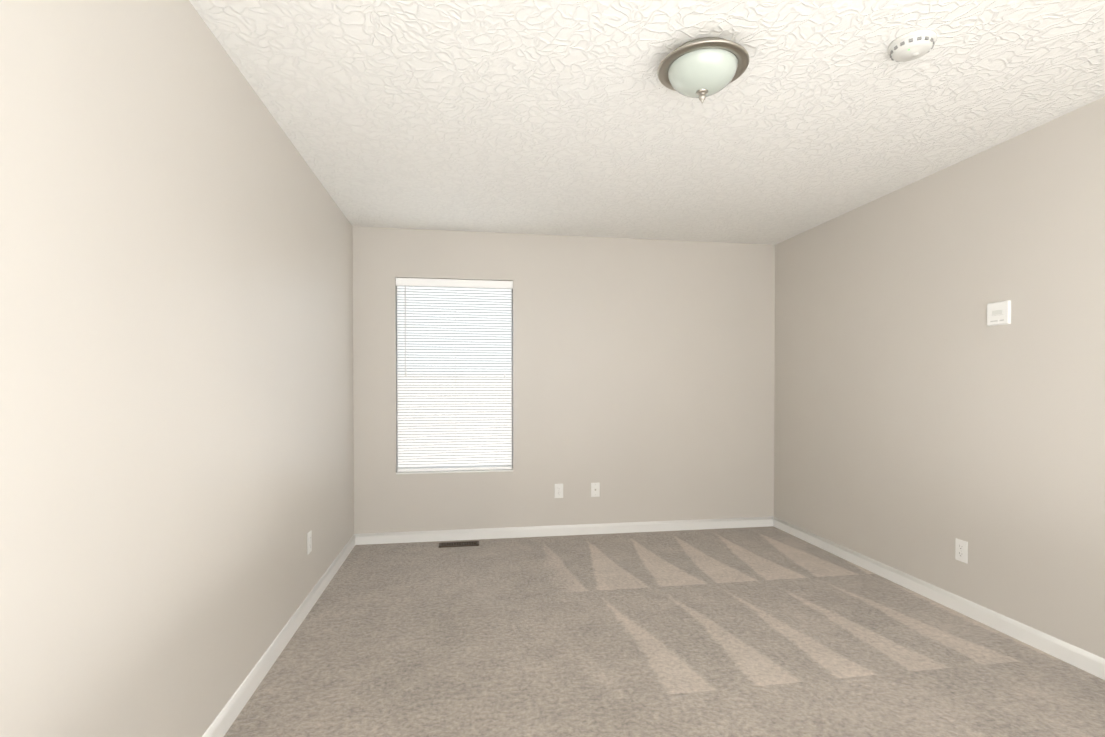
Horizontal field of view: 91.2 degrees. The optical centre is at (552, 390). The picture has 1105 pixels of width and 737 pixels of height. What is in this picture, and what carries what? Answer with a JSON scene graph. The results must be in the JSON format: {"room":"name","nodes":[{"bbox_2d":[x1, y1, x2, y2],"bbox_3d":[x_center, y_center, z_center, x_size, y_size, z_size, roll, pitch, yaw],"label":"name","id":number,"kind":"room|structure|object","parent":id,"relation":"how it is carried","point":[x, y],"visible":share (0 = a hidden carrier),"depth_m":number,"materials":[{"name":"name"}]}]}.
{"room":"empty bedroom","nodes":[
{"label":"empty bedroom","id":0,"kind":"room"},
{"bbox_2d":[0,0,353,736],"bbox_3d":[-1.218,-0.005,1.721,0.150,2.440,5.200,0,1,-9],"label":"wall","id":1,"kind":"structure","parent":0,"point":[176,360],"depth_m":1.50,"materials":[{"name":"paint"}]},
{"bbox_2d":[202,534,354,736],"bbox_3d":[-1.135,1.174,1.742,0.014,0.083,4.886,0,1,-9],"label":"baseboard","id":2,"kind":"structure","parent":1,"relation":"attached to","point":[224,720],"depth_m":2.36,"materials":[{"name":"white wood"}]},
{"bbox_2d":[307,530,311,554],"bbox_3d":[-1.336,0.835,2.979,0.008,0.117,0.072,0,1,-9],"label":"electrical outlet","id":3,"kind":"object","parent":1,"relation":"attached to","point":[309,541],"visible":1,"depth_m":2.97,"materials":[{"name":"white plastic"}]},
{"bbox_2d":[352,226,774,533],"bbox_3d":[0.188,-0.040,4.501,3.500,2.440,0.150,0,1,-9],"label":"wall","id":4,"kind":"structure","parent":0,"point":[643,380],"depth_m":4.45,"materials":[{"name":"paint"}]},
{"bbox_2d":[397,289,511,470],"bbox_3d":[-0.784,-0.123,4.383,0.913,1.520,0.066,0,1,-9],"label":"window","id":5,"kind":"structure","parent":4,"relation":"in","point":[466,465],"depth_m":4.38,"materials":[{"name":"white plastic"}]},
{"bbox_2d":[396,277,512,471],"bbox_3d":[-0.770,-0.122,4.298,0.909,1.513,0.055,0,1,-9],"label":"mini blinds","id":6,"kind":"object","parent":5,"relation":"attached to","point":[454,371],"visible":1,"depth_m":4.30,"materials":[{"name":"white plastic"}]},
{"bbox_2d":[396,469,512,473],"bbox_3d":[-0.773,0.644,4.322,0.913,0.012,0.089,0,1,-9],"label":"window sill","id":7,"kind":"structure","parent":4,"relation":"attached to","point":[454,471],"depth_m":4.28,"materials":[{"name":"white wood"}]},
{"bbox_2d":[555,484,562,497],"bbox_3d":[0.052,0.817,4.411,0.072,0.117,0.008,0,1,-9],"label":"electrical outlet","id":8,"kind":"object","parent":4,"relation":"attached to","point":[558,490],"visible":1,"depth_m":4.41,"materials":[{"name":"white plastic"}]},
{"bbox_2d":[354,516,773,544],"bbox_3d":[0.201,1.140,4.435,3.500,0.083,0.014,0,1,-9],"label":"baseboard","id":9,"kind":"structure","parent":4,"relation":"attached to","point":[492,533],"depth_m":4.40,"materials":[{"name":"white wood"}]},
{"bbox_2d":[591,483,599,496],"bbox_3d":[0.354,0.816,4.454,0.072,0.117,0.016,0,1,-9],"label":"outlet","id":10,"kind":"object","parent":4,"relation":"attached to","point":[595,489],"visible":1,"depth_m":4.46,"materials":[{"name":"white plastic"}]},
{"bbox_2d":[189,0,1104,244],"bbox_3d":[0.585,-1.288,1.992,3.800,0.120,5.200,0,1,-9],"label":"ceiling","id":11,"kind":"structure","parent":0,"point":[562,117],"depth_m":2.32,"materials":[{"name":"white paint"}]},
{"bbox_2d":[657,37,748,102],"bbox_3d":[0.547,-1.138,1.977,0.324,0.180,0.324,0,1,-9],"label":"flush-mount ceiling light","id":12,"kind":"object","parent":11,"relation":"attached to","point":[701,69],"visible":1,"depth_m":1.91,"materials":[{"name":"white glass"}]},
{"bbox_2d":[887,29,936,61],"bbox_3d":[1.266,-1.204,1.909,0.146,0.046,0.146,0,1,-9],"label":"smoke detector","id":13,"kind":"object","parent":11,"relation":"attached to","point":[913,45],"visible":1,"depth_m":1.88,"materials":[{"name":"white plastic"}]},
{"bbox_2d":[224,526,1104,736],"bbox_3d":[0.585,1.262,2.024,3.800,0.100,5.200,0,1,-9],"label":"floor","id":14,"kind":"structure","parent":0,"point":[770,631],"depth_m":2.48,"materials":[{"name":"carpet"}]},
{"bbox_2d":[439,541,478,547],"bbox_3d":[-0.717,1.178,4.160,0.305,0.013,0.105,0,1,-9],"label":"air vent register","id":15,"kind":"object","parent":14,"relation":"on","point":[459,544],"visible":1,"depth_m":4.15,"materials":[{"name":"brown metal"}]},
{"bbox_2d":[774,97,1104,658],"bbox_3d":[2.387,-0.012,2.294,0.150,2.440,5.200,0,1,-9],"label":"wall","id":16,"kind":"structure","parent":0,"point":[925,416],"depth_m":2.89,"materials":[{"name":"paint"}]},
{"bbox_2d":[773,517,1104,679],"bbox_3d":[2.307,1.167,2.289,0.014,0.083,4.886,0,1,-9],"label":"baseboard","id":17,"kind":"structure","parent":16,"relation":"attached to","point":[1086,661],"depth_m":2.88,"materials":[{"name":"white wood"}]},
{"bbox_2d":[955,538,967,562],"bbox_3d":[2.209,0.865,2.925,0.008,0.117,0.072,0,1,-9],"label":"electrical outlet","id":18,"kind":"object","parent":16,"relation":"attached to","point":[961,550],"visible":1,"depth_m":2.92,"materials":[{"name":"white plastic"}]},
{"bbox_2d":[987,300,1010,325],"bbox_3d":[2.234,-0.387,2.716,0.018,0.118,0.118,0,1,-9],"label":"thermostat","id":19,"kind":"object","parent":16,"relation":"attached to","point":[998,313],"visible":1,"depth_m":2.70,"materials":[{"name":"white plastic"}]}
]}

